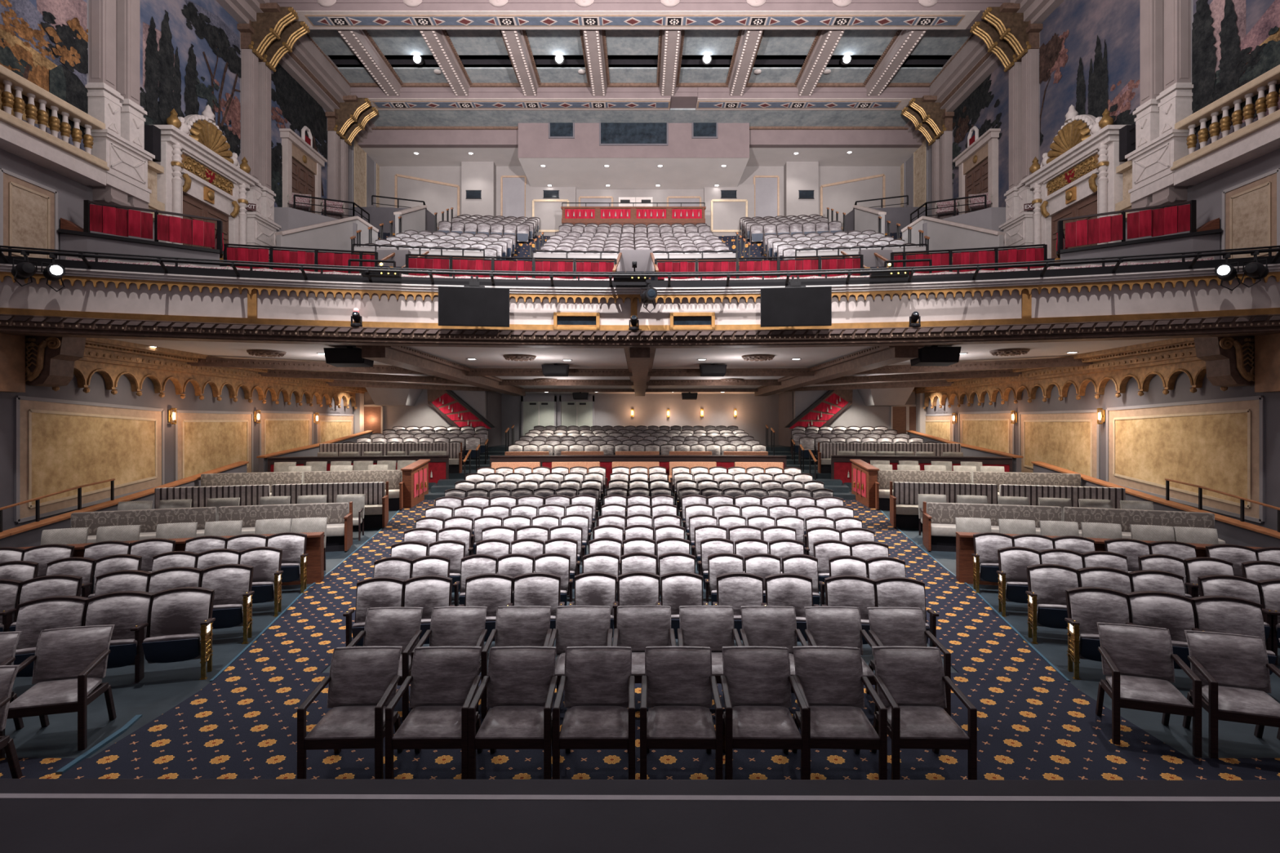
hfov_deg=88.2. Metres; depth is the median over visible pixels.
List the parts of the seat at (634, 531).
backrest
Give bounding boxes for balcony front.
[0,275,1279,324]
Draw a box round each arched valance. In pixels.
[52,360,356,408]
[923,360,1227,408]
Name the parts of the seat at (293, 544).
backrest, seat, panel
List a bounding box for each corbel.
[25,335,85,386]
[1194,335,1254,386]
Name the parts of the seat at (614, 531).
backrest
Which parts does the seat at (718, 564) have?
armrest, seat, backrest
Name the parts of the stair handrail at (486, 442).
post, post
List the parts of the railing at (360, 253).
post, post, rail, rail, post, post, post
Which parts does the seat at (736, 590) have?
seat, backrest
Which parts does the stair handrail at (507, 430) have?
post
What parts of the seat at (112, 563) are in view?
armrest, backrest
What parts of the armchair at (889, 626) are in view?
leg, arm, backrest, seat frame, arm, leg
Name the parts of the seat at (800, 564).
backrest, seat, armrest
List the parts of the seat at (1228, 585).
backrest, seat, armrest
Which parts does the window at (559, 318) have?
glass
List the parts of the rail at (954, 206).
post, post, post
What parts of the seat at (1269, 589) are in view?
armrest, backrest, seat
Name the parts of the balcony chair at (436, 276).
backrest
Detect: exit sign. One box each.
[245,202,256,211]
[1023,202,1034,211]
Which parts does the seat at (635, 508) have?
backrest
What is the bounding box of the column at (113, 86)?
[84,0,155,203]
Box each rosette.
[246,349,286,356]
[502,354,536,361]
[533,378,557,382]
[720,378,743,382]
[741,354,774,360]
[989,347,1030,355]
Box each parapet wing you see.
[400,459,430,507]
[849,459,879,507]
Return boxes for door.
[364,404,383,433]
[521,395,556,435]
[559,395,594,430]
[618,196,652,206]
[890,404,915,433]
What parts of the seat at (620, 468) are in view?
backrest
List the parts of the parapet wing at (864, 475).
red panel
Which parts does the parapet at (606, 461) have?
red panel, red panel, red panel, red panel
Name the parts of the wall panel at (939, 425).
moulding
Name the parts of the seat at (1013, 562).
armrest, panel, seat, backrest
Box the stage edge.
[0,778,1279,852]
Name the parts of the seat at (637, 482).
backrest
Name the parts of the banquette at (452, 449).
backrest, seat, arm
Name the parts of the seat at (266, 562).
backrest, seat, panel, armrest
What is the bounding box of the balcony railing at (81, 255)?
[0,247,1279,285]
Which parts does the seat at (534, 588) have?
backrest, seat, armrest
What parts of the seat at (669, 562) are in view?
backrest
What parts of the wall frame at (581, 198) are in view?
panel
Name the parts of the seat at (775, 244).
backrest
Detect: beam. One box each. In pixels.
[269,0,1010,29]
[293,10,980,29]
[350,87,929,110]
[355,345,525,395]
[579,29,609,95]
[624,347,656,395]
[754,345,924,395]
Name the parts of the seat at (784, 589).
backrest, seat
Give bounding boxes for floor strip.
[55,714,142,774]
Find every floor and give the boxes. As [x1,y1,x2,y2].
[0,499,1279,780]
[4,488,1279,758]
[219,231,1060,280]
[428,444,851,488]
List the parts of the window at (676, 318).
glass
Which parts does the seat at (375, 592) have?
armrest, seat, backrest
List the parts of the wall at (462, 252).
rail, panel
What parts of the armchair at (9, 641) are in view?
arm, backrest, leg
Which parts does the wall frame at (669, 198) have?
panel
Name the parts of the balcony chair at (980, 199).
backrest, seat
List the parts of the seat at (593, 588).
backrest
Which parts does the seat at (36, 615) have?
seat, backrest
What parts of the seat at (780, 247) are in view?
backrest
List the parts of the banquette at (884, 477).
arm, backrest, seat, backrest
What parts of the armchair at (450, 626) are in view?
leg, arm, backrest, seat frame, arm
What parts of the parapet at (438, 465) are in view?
red panel, red panel, red panel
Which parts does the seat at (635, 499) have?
backrest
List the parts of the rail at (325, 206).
post, post, post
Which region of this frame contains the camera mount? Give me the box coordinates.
[631,261,636,271]
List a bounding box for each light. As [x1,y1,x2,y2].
[350,307,362,326]
[628,315,639,330]
[908,311,920,327]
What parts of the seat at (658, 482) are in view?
backrest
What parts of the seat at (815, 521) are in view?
backrest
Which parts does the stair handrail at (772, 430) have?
post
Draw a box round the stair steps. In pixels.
[424,479,855,499]
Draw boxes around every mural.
[0,0,88,151]
[139,0,240,164]
[271,63,327,215]
[952,63,1008,215]
[1039,0,1140,164]
[1191,0,1279,151]
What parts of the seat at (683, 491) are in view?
backrest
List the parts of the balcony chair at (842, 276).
backrest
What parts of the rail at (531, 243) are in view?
post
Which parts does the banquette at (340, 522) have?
backrest, seat, backrest, arm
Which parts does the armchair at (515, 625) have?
leg, arm, backrest, arm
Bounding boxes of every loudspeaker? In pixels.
[323,346,373,367]
[541,363,569,376]
[572,391,588,399]
[681,391,697,399]
[699,363,726,376]
[910,345,960,365]
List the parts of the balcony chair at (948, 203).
seat, backrest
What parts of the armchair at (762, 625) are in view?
arm, backrest, seat, arm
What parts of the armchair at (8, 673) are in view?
seat frame, arm, backrest, leg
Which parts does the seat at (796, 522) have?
backrest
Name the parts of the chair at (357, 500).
backrest, seat, leg, leg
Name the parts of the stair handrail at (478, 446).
post, post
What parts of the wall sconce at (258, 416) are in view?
plate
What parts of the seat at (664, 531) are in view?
backrest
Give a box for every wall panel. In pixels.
[0,168,57,258]
[13,395,164,523]
[173,409,253,481]
[258,410,313,455]
[315,413,355,444]
[351,138,367,206]
[374,162,379,207]
[900,162,905,207]
[912,138,928,206]
[924,413,955,441]
[958,410,1014,454]
[1018,409,1100,479]
[1106,395,1264,523]
[1222,168,1279,258]
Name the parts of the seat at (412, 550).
backrest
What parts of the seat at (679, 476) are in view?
backrest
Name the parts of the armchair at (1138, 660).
leg, arm, leg, backrest, seat frame, seat, leg, arm, leg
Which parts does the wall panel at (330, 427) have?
moulding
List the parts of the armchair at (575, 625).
arm, seat frame, seat, backrest, arm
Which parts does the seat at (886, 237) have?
backrest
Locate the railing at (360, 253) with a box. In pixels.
[223,243,377,273]
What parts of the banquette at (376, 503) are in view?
backrest, backrest, seat, arm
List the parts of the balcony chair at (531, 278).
backrest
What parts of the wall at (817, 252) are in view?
panel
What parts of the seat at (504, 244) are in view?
backrest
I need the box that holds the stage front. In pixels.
[0,793,1279,801]
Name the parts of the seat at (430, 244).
backrest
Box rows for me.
[342,213,937,468]
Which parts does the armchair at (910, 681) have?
leg, arm, leg, backrest, seat frame, seat, leg, arm, leg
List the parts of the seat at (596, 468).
backrest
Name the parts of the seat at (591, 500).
backrest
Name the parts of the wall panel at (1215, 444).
moulding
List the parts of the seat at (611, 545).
backrest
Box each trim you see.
[0,263,1279,294]
[0,271,1279,302]
[0,288,1279,330]
[0,322,1279,339]
[0,333,25,392]
[93,186,151,213]
[147,160,164,221]
[209,509,1070,681]
[257,368,1022,386]
[287,33,350,107]
[316,0,937,6]
[325,379,954,391]
[336,29,404,95]
[349,82,930,87]
[353,393,364,433]
[371,126,908,129]
[418,29,472,95]
[499,29,541,95]
[656,29,684,95]
[725,29,764,95]
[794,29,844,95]
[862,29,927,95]
[915,393,926,434]
[929,33,992,107]
[1115,160,1132,221]
[1128,186,1186,213]
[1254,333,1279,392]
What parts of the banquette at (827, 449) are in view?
arm, seat, backrest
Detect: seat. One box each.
[0,546,24,563]
[0,560,39,581]
[0,574,82,631]
[0,578,22,631]
[13,595,88,677]
[22,543,74,577]
[46,556,96,596]
[81,554,142,598]
[83,540,131,594]
[84,591,154,668]
[94,569,151,596]
[129,537,175,572]
[130,586,215,684]
[148,566,203,593]
[151,551,198,572]
[184,535,227,553]
[196,548,241,569]
[201,564,254,644]
[226,533,267,551]
[240,546,283,617]
[266,532,308,593]
[342,577,404,646]
[363,243,379,247]
[373,556,412,607]
[375,239,391,247]
[380,244,396,248]
[386,235,400,241]
[391,240,406,245]
[391,541,428,577]
[395,232,410,239]
[396,244,413,248]
[401,236,416,244]
[401,574,454,644]
[403,527,437,555]
[407,240,422,248]
[410,233,425,239]
[412,555,450,577]
[413,245,430,249]
[415,516,444,541]
[416,237,431,242]
[422,240,439,247]
[425,234,439,239]
[425,506,453,519]
[428,540,465,592]
[430,246,447,250]
[431,238,446,246]
[435,496,462,516]
[438,526,473,556]
[439,241,454,248]
[440,235,454,241]
[444,488,466,506]
[444,515,475,555]
[447,239,462,246]
[447,246,462,250]
[452,554,497,606]
[453,505,482,534]
[454,235,468,240]
[454,480,475,497]
[455,242,471,251]
[457,573,513,641]
[462,239,477,244]
[462,496,489,507]
[464,247,480,251]
[465,473,484,488]
[466,488,488,497]
[469,235,483,241]
[470,515,502,554]
[471,243,486,248]
[475,480,496,497]
[475,525,515,554]
[475,538,510,569]
[476,466,494,480]
[477,240,492,248]
[480,248,497,259]
[482,504,510,525]
[484,236,497,243]
[484,472,504,488]
[487,243,502,261]
[488,488,511,498]
[489,495,516,515]
[493,240,507,259]
[495,466,513,479]
[497,480,517,496]
[497,553,534,605]
[498,236,512,257]
[502,515,531,540]
[505,472,524,488]
[505,572,564,654]
[508,444,523,451]
[510,525,549,553]
[511,487,533,505]
[511,504,537,525]
[511,538,544,572]
[514,466,532,479]
[517,495,543,515]
[518,480,538,495]
[523,444,537,451]
[524,472,544,488]
[532,466,550,479]
[532,514,559,539]
[533,487,555,505]
[534,552,573,605]
[535,248,551,253]
[538,444,553,455]
[538,503,564,525]
[539,480,559,494]
[544,472,564,488]
[544,537,580,589]
[545,494,570,515]
[550,524,585,573]
[551,249,568,253]
[551,466,568,479]
[552,444,568,455]
[555,487,577,504]
[560,479,580,495]
[560,514,591,555]
[564,472,583,488]
[565,503,595,539]
[568,249,584,253]
[568,444,583,451]
[568,571,617,637]
[569,466,587,480]
[571,494,598,526]
[577,487,601,519]
[581,479,603,506]
[582,552,619,599]
[584,444,599,451]
[584,472,605,505]
[585,249,599,253]
[588,466,607,496]
[588,537,622,575]
[593,524,623,545]
[598,514,625,533]
[599,444,613,455]
[600,494,626,512]
[601,249,617,253]
[601,503,626,520]
[605,479,628,494]
[606,487,627,497]
[607,472,628,485]
[612,466,629,478]
[612,571,659,629]
[613,444,629,455]
[616,552,657,601]
[619,537,655,574]
[622,524,653,555]
[623,514,653,540]
[625,503,651,527]
[626,494,650,516]
[627,472,648,492]
[627,479,648,496]
[628,466,648,484]
[628,487,649,496]
[630,444,644,451]
[644,444,659,452]
[648,466,668,479]
[648,472,670,488]
[649,479,669,497]
[650,487,674,506]
[651,494,673,506]
[651,503,676,517]
[653,250,666,253]
[653,514,680,540]
[654,524,684,555]
[656,537,689,575]
[656,571,708,639]
[658,552,695,595]
[659,444,675,455]
[669,249,683,253]
[670,466,689,493]
[671,472,693,500]
[674,479,696,510]
[675,444,690,451]
[676,487,699,515]
[679,494,706,529]
[682,503,712,533]
[684,249,699,253]
[686,514,716,555]
[690,444,705,451]
[690,466,708,480]
[691,524,726,570]
[693,472,712,488]
[697,479,717,495]
[697,537,733,589]
[700,249,716,253]
[701,487,722,504]
[704,552,743,605]
[706,444,720,455]
[707,494,733,515]
[709,466,726,479]
[712,572,763,639]
[713,472,733,488]
[713,503,740,525]
[716,249,733,253]
[718,480,738,494]
[718,514,746,539]
[720,444,735,455]
[723,487,744,505]
[727,466,745,479]
[728,525,761,554]
[733,472,752,488]
[734,495,760,515]
[734,537,768,572]
[736,444,751,451]
[739,480,759,495]
[741,504,768,525]
[744,553,781,603]
[745,487,766,497]
[746,466,764,479]
[746,515,775,539]
[751,444,766,451]
[753,472,773,488]
[760,480,781,496]
[760,495,786,515]
[761,525,795,554]
[761,573,819,641]
[764,466,782,479]
[766,236,781,259]
[767,488,789,505]
[768,504,796,525]
[768,538,804,573]
[772,240,786,261]
[773,472,792,488]
[775,515,807,551]
[777,243,792,266]
[782,236,795,243]
[782,248,799,259]
[782,480,802,497]
[782,554,824,606]
[783,466,801,479]
[787,240,802,248]
[787,495,815,512]
[789,488,811,497]
[793,243,808,248]
[793,473,813,488]
[796,235,810,241]
[796,505,824,534]
[799,247,815,251]
[802,239,817,244]
[803,480,823,497]
[803,515,834,555]
[804,526,839,556]
[808,242,824,251]
[811,235,825,240]
[812,488,833,502]
[813,539,850,592]
[815,496,843,516]
[817,239,832,246]
[817,246,832,250]
[821,574,875,644]
[825,235,839,241]
[825,241,840,248]
[825,506,853,519]
[828,555,866,577]
[832,246,849,250]
[833,238,848,246]
[834,516,862,541]
[840,234,854,239]
[840,240,857,247]
[840,527,875,543]
[848,237,863,242]
[849,245,866,249]
[850,541,888,561]
[854,233,869,239]
[857,240,872,248]
[863,236,878,244]
[866,244,883,248]
[866,556,906,580]
[869,232,884,239]
[872,577,938,647]
[873,240,888,245]
[879,235,893,241]
[883,244,899,248]
[888,239,904,247]
[900,243,916,247]
[971,532,1013,593]
[996,546,1039,617]
[1012,533,1053,551]
[1025,564,1078,644]
[1038,548,1083,569]
[1052,535,1095,553]
[1064,586,1129,679]
[1076,566,1131,593]
[1081,551,1128,572]
[1104,537,1150,572]
[1125,591,1195,669]
[1128,569,1185,596]
[1137,554,1198,598]
[1148,540,1196,594]
[1183,556,1233,597]
[1191,595,1276,686]
[1197,574,1279,666]
[1205,543,1257,577]
[1240,560,1279,581]
[1255,546,1279,563]
[1257,578,1279,650]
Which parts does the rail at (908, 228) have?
post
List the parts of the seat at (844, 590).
backrest, seat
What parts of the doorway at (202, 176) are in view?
door, cornice, medallion plate, door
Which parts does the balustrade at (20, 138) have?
gilt bulb, gilt bulb, gilt bulb, gilt bulb, rail, gilt bulb, rail, gilt bulb, gilt bulb, gilt bulb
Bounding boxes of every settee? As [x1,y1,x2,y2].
[491,462,540,472]
[504,451,549,455]
[551,462,599,473]
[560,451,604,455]
[612,462,659,481]
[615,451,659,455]
[668,462,716,492]
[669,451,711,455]
[723,451,768,455]
[734,462,783,472]
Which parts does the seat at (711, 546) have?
seat, backrest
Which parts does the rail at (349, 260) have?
post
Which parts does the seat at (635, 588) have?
armrest, backrest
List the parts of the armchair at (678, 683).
leg, arm, backrest, seat frame, seat, arm, leg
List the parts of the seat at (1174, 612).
backrest, seat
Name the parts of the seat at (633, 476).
backrest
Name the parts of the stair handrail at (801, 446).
post, post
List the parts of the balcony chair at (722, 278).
backrest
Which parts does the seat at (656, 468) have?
backrest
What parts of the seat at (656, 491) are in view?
backrest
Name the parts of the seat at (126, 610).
backrest, seat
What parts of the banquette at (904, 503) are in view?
arm, seat, backrest, backrest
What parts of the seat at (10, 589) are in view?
backrest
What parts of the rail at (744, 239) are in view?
post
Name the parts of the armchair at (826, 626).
arm, backrest, seat, arm, seat frame, leg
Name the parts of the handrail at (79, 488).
post, post, rail, post, post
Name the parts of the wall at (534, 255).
panel, rail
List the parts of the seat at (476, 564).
armrest, seat, backrest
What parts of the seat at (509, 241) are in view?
backrest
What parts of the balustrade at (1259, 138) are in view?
gilt bulb, gilt bulb, gilt bulb, rail, gilt bulb, rail, gilt bulb, gilt bulb, gilt bulb, gilt bulb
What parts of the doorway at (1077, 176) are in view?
door, medallion plate, cornice, door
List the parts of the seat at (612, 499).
backrest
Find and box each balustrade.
[0,64,109,185]
[1170,64,1279,185]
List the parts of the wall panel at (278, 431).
moulding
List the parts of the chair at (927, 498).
leg, leg, backrest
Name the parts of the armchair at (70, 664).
leg, arm, leg, seat, seat frame, backrest, leg, arm, leg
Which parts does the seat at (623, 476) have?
backrest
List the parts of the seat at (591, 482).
backrest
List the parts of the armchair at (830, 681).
leg, arm, leg, backrest, seat frame, seat, leg, arm, leg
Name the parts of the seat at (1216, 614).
armrest, backrest, seat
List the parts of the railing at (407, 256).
post, post, post, rail, rail, post, post, post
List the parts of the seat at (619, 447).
backrest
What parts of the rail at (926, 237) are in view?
post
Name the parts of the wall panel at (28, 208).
moulding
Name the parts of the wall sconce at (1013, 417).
plate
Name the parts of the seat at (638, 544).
backrest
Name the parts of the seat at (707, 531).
backrest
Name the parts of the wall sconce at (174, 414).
plate, glass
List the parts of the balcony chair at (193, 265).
backrest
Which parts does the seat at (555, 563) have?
backrest, seat, armrest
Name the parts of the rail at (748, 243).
post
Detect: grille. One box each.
[326,349,362,361]
[543,365,565,373]
[573,393,586,398]
[683,393,696,398]
[702,365,724,373]
[921,348,958,359]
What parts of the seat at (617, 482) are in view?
backrest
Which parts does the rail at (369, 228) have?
post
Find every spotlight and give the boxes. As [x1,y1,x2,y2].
[11,249,37,286]
[40,253,65,292]
[412,54,424,64]
[554,54,564,64]
[640,279,657,312]
[702,54,711,64]
[840,54,852,64]
[1214,253,1240,290]
[1240,249,1268,287]
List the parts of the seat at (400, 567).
backrest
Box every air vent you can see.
[466,190,481,199]
[542,190,559,198]
[720,190,737,198]
[798,190,813,199]
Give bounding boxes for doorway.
[154,104,259,257]
[279,125,327,214]
[952,125,1000,214]
[1020,104,1125,258]
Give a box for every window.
[548,122,574,138]
[553,311,599,330]
[599,122,668,145]
[670,311,715,330]
[691,122,717,138]
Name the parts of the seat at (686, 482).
backrest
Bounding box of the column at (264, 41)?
[236,2,310,253]
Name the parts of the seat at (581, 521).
backrest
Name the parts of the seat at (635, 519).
backrest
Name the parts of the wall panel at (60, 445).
moulding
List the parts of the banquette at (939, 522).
arm, backrest, seat, backrest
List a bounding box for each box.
[57,200,223,266]
[360,262,400,278]
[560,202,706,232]
[613,276,648,281]
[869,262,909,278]
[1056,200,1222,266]
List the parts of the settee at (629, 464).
backrest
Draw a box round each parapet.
[267,455,448,489]
[426,389,495,428]
[489,454,786,488]
[784,389,853,428]
[831,455,1012,489]
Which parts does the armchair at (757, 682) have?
leg, arm, leg, backrest, seat frame, seat, leg, arm, leg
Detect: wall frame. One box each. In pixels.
[395,173,459,227]
[500,175,526,217]
[532,199,568,231]
[578,195,613,206]
[666,195,701,206]
[711,199,747,231]
[753,175,779,217]
[820,173,884,229]
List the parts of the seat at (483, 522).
backrest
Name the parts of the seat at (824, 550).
seat, backrest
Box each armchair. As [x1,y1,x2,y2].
[0,624,116,759]
[0,631,24,729]
[0,665,22,778]
[297,646,403,779]
[346,607,423,719]
[385,646,483,779]
[410,606,487,711]
[467,646,557,779]
[480,605,552,718]
[547,605,613,711]
[552,646,635,779]
[612,605,676,683]
[640,646,722,779]
[677,605,742,684]
[720,646,808,779]
[739,605,808,693]
[791,646,887,780]
[804,606,878,714]
[865,607,951,716]
[870,646,977,780]
[1095,622,1201,757]
[1182,630,1279,759]
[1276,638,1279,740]
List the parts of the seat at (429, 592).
seat, backrest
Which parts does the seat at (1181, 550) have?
backrest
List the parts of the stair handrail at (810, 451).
post, rail, post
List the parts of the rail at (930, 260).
post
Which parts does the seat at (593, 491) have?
backrest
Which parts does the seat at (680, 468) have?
backrest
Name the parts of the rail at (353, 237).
post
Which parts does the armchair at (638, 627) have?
arm, seat frame, seat, backrest, arm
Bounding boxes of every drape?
[89,204,152,239]
[157,214,214,247]
[211,232,223,250]
[226,247,269,268]
[272,249,314,271]
[317,252,359,273]
[362,254,374,266]
[408,257,448,276]
[452,259,491,277]
[494,260,532,278]
[535,261,573,279]
[576,262,613,279]
[657,262,695,279]
[697,261,736,279]
[738,260,777,278]
[780,259,817,277]
[821,257,860,276]
[893,255,902,269]
[906,253,949,275]
[952,250,995,271]
[998,248,1044,270]
[1056,232,1068,250]
[1065,214,1122,247]
[1127,204,1190,239]
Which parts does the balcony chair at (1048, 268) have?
frame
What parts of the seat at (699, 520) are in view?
backrest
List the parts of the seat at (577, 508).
backrest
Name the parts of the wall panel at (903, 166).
moulding, moulding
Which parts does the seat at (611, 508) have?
backrest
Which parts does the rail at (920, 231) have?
post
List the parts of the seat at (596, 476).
backrest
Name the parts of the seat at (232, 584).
backrest, seat, panel, armrest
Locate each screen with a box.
[438,275,509,327]
[760,275,831,327]
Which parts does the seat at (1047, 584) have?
armrest, panel, seat, backrest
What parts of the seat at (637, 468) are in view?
backrest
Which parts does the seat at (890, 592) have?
backrest, armrest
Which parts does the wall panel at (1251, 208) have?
moulding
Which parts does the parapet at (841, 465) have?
red panel, red panel, red panel, red panel, red panel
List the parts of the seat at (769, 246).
backrest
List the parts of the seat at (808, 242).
backrest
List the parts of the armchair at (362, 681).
leg, arm, leg, seat, seat frame, backrest, leg, arm, leg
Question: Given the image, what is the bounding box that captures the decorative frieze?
[368,97,911,110]
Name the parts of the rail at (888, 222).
post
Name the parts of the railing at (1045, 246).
post, post, post, rail, rail, post, post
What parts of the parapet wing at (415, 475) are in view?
red panel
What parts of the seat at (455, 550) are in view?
backrest, seat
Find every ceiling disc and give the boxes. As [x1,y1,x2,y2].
[433,69,441,74]
[577,69,585,74]
[753,69,761,74]
[823,69,831,74]
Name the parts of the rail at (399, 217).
post, post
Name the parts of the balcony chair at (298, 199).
seat, backrest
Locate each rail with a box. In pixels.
[0,245,1279,279]
[293,194,369,223]
[347,258,395,273]
[350,235,355,254]
[355,230,361,246]
[368,226,372,243]
[371,195,426,208]
[379,222,383,239]
[389,220,393,235]
[398,216,401,232]
[434,212,437,231]
[441,211,444,221]
[446,208,448,221]
[450,207,453,219]
[528,242,532,260]
[534,238,537,253]
[537,235,541,249]
[541,231,543,245]
[736,231,738,256]
[738,235,742,260]
[742,238,745,260]
[747,242,751,260]
[826,207,829,219]
[831,208,833,221]
[835,211,838,221]
[842,212,845,231]
[853,195,908,208]
[878,216,881,232]
[884,258,932,273]
[886,220,890,235]
[896,222,900,239]
[907,226,911,243]
[910,194,986,223]
[918,230,924,246]
[924,235,929,254]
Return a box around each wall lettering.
[328,408,340,413]
[935,408,947,413]
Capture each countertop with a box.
[20,532,324,585]
[955,532,1259,585]
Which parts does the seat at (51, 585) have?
armrest, seat, backrest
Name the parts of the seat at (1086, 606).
number plate, armrest, panel, seat, backrest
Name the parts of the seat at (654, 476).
backrest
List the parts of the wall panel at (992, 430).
moulding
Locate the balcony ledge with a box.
[0,255,1279,287]
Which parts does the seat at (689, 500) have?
backrest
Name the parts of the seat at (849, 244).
backrest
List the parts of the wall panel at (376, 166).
moulding, moulding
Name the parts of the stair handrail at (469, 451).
post, rail, post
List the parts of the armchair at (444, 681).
leg, arm, leg, seat, seat frame, backrest, leg, arm, leg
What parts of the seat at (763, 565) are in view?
backrest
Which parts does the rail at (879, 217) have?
post, post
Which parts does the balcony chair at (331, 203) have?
backrest, seat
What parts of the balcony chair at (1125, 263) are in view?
frame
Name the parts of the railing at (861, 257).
post, post, post, rail, rail, post, post, post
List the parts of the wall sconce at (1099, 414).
glass, plate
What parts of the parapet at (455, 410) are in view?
red panel, red panel, red panel, handrail, red panel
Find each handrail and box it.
[0,478,115,532]
[377,252,395,264]
[402,250,429,266]
[463,449,471,479]
[475,444,479,471]
[484,439,488,464]
[505,427,509,451]
[511,424,514,444]
[612,252,622,271]
[650,252,658,279]
[765,424,768,449]
[770,427,774,455]
[791,439,795,464]
[800,444,804,471]
[808,449,816,479]
[840,250,869,275]
[874,252,888,263]
[1164,478,1279,532]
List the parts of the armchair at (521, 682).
leg, arm, leg, seat, seat frame, backrest, leg, arm, leg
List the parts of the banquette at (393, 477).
backrest, seat, backrest, arm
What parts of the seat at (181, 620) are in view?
armrest, seat, backrest, panel, armrest, number plate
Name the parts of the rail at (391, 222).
post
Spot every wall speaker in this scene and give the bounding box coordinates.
[144,124,160,161]
[1119,124,1135,161]
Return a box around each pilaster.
[901,95,954,218]
[969,2,1043,250]
[1124,0,1195,203]
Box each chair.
[40,527,88,545]
[65,256,109,262]
[95,524,141,542]
[108,258,151,265]
[117,500,152,511]
[151,262,191,266]
[155,522,197,538]
[158,499,191,508]
[188,263,227,269]
[204,520,242,536]
[206,497,239,521]
[227,266,265,271]
[254,518,292,534]
[259,496,290,505]
[263,267,300,272]
[273,462,296,471]
[287,191,311,212]
[288,466,311,484]
[290,517,327,570]
[297,494,327,503]
[298,270,335,274]
[306,461,327,471]
[317,452,337,456]
[320,197,344,218]
[329,465,353,471]
[330,461,351,465]
[334,271,360,275]
[336,493,365,541]
[338,451,359,456]
[353,461,373,471]
[363,451,382,456]
[368,464,388,470]
[377,460,396,470]
[386,451,405,455]
[397,460,415,481]
[400,273,435,277]
[409,451,427,455]
[427,450,446,455]
[433,275,466,278]
[464,275,497,279]
[494,276,527,279]
[524,276,556,279]
[553,277,585,279]
[585,277,613,279]
[664,277,695,279]
[695,277,726,279]
[723,276,755,279]
[752,276,785,279]
[782,275,815,279]
[813,275,846,278]
[837,451,855,455]
[844,275,869,277]
[856,451,875,455]
[870,460,889,465]
[872,464,892,470]
[876,451,895,455]
[895,451,914,456]
[897,464,919,470]
[898,460,918,465]
[912,271,946,275]
[915,451,934,456]
[917,493,946,541]
[924,465,946,471]
[930,461,951,471]
[935,197,959,218]
[942,452,963,456]
[944,270,980,274]
[952,465,976,483]
[955,517,991,533]
[956,495,987,503]
[960,461,982,471]
[968,191,992,212]
[979,267,1016,272]
[980,466,1004,471]
[997,496,1029,505]
[998,519,1035,534]
[1013,266,1052,271]
[1038,497,1071,521]
[1039,520,1079,536]
[1052,263,1091,269]
[1078,498,1112,508]
[1080,522,1122,538]
[1088,262,1128,266]
[1120,500,1153,510]
[1128,258,1171,265]
[1129,524,1174,541]
[1170,256,1214,262]
[1173,526,1218,544]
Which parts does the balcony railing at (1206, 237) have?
post, post, rail, sill, post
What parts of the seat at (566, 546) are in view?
backrest, seat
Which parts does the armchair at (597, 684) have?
leg, arm, seat frame, seat, backrest, leg, arm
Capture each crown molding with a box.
[0,313,1279,348]
[78,337,367,393]
[215,0,376,142]
[903,0,1064,142]
[912,337,1201,393]
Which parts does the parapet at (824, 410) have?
red panel, handrail, red panel, red panel, red panel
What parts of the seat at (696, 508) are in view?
backrest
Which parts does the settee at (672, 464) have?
backrest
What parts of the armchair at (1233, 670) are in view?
leg, arm, leg, backrest, seat frame, seat, leg, arm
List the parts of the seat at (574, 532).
backrest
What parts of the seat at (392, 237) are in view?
backrest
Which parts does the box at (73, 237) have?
post, sill, rail, post, post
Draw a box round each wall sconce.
[168,408,176,424]
[253,409,260,423]
[313,413,319,423]
[631,408,633,417]
[666,408,669,417]
[701,408,703,417]
[733,408,736,417]
[951,413,956,423]
[1010,410,1017,423]
[1097,408,1105,424]
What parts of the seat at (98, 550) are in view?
backrest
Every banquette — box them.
[71,502,352,551]
[154,481,388,528]
[200,470,403,510]
[319,442,462,473]
[817,442,960,473]
[875,470,1080,510]
[889,481,1125,528]
[923,501,1226,551]
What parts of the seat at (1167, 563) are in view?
backrest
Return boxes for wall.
[0,0,374,259]
[0,371,353,531]
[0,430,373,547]
[147,168,156,199]
[274,207,357,246]
[274,215,357,253]
[351,206,435,233]
[352,243,484,268]
[356,216,378,246]
[357,129,922,147]
[364,389,486,430]
[376,249,892,271]
[379,166,900,231]
[393,204,426,236]
[461,161,496,217]
[486,391,501,446]
[501,393,778,444]
[518,123,749,157]
[525,184,576,235]
[532,250,737,271]
[703,184,754,235]
[778,391,793,446]
[783,161,818,217]
[793,389,915,429]
[795,243,927,260]
[844,206,928,233]
[853,204,886,236]
[901,216,923,246]
[905,0,1279,259]
[906,430,1279,547]
[922,207,1005,246]
[922,215,1005,253]
[926,371,1279,531]
[1123,168,1132,199]
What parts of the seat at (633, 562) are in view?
backrest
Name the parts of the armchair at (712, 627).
arm, backrest, seat frame, seat, arm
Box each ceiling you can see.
[111,338,1168,393]
[307,29,972,82]
[327,54,952,66]
[361,147,918,166]
[365,387,422,405]
[369,108,910,126]
[518,157,749,189]
[857,387,914,405]
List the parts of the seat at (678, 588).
seat, backrest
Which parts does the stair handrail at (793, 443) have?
post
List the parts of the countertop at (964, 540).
panel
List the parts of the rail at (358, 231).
post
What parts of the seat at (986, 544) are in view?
panel, seat, backrest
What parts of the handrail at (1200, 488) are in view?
post, post, rail, post, post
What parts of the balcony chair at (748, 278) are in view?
backrest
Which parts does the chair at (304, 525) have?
backrest, leg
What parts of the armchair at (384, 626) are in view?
arm, backrest, seat frame, seat, leg, arm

